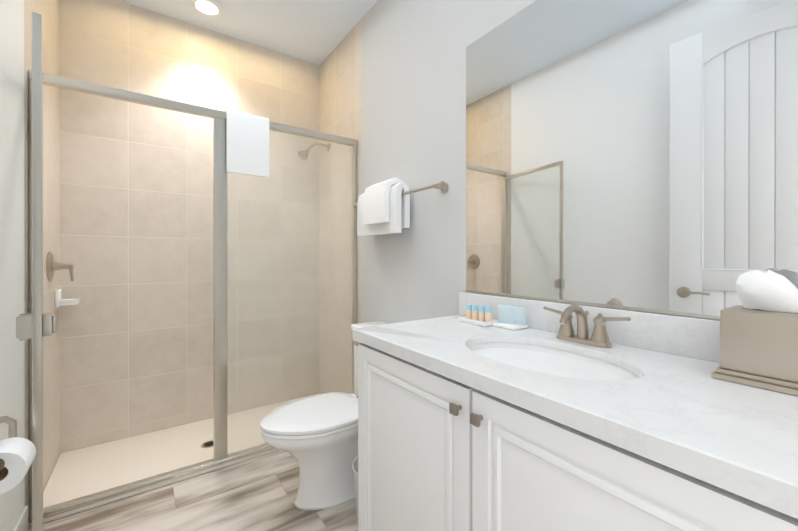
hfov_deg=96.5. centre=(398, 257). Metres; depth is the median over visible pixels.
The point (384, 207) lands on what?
towel
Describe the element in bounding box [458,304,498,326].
tray
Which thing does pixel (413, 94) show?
wall
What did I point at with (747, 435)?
countertop
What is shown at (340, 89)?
wall tiles
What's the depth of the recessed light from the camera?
2.32 m
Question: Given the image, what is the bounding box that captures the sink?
[464,336,639,387]
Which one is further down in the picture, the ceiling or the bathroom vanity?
the bathroom vanity
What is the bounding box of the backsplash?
[459,292,719,359]
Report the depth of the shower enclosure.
1.98 m
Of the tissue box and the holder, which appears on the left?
the holder
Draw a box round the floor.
[28,450,357,530]
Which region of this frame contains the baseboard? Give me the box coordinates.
[13,506,27,530]
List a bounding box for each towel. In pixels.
[225,109,268,176]
[357,177,409,235]
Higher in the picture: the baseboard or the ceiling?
the ceiling
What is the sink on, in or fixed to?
in the countertop
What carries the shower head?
attached to the wall tiles at (340, 89)
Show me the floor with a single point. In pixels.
(259, 493)
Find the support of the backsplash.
attached to the wall at (413, 94)
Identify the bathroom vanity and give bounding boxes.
[352,336,797,530]
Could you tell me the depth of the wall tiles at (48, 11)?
1.86 m
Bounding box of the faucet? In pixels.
[544,304,631,347]
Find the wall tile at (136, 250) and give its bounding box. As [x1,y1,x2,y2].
[59,0,318,453]
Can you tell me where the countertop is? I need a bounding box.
[352,312,797,507]
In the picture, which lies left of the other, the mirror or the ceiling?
the ceiling
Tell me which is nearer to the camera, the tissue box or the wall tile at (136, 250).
the tissue box
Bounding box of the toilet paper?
[0,416,35,493]
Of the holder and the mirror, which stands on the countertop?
the holder
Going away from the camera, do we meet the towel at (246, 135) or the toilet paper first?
the toilet paper
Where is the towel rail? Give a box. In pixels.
[353,177,447,235]
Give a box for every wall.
[0,0,24,530]
[362,0,716,323]
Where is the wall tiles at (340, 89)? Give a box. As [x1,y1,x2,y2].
[319,18,361,397]
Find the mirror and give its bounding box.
[465,0,797,319]
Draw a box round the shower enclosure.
[16,12,357,530]
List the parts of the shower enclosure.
door frame, frame glass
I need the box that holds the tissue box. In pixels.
[711,269,797,395]
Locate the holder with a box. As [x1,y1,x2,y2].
[493,304,528,329]
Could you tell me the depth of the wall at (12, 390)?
1.36 m
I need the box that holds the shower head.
[298,143,330,159]
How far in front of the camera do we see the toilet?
1.68 m
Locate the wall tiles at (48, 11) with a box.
[24,0,59,527]
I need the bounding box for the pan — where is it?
[29,393,319,526]
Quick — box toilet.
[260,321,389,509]
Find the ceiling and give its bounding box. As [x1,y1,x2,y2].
[120,0,377,64]
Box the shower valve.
[46,252,73,280]
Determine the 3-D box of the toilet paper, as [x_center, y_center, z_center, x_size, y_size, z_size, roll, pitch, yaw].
[-1.133,0.547,1.000,0.152,0.188,0.192,0,0,-35]
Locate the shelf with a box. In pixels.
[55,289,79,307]
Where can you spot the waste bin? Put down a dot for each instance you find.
(355, 467)
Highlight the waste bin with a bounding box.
[352,456,357,524]
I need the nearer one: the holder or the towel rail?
the holder
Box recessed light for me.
[191,0,221,16]

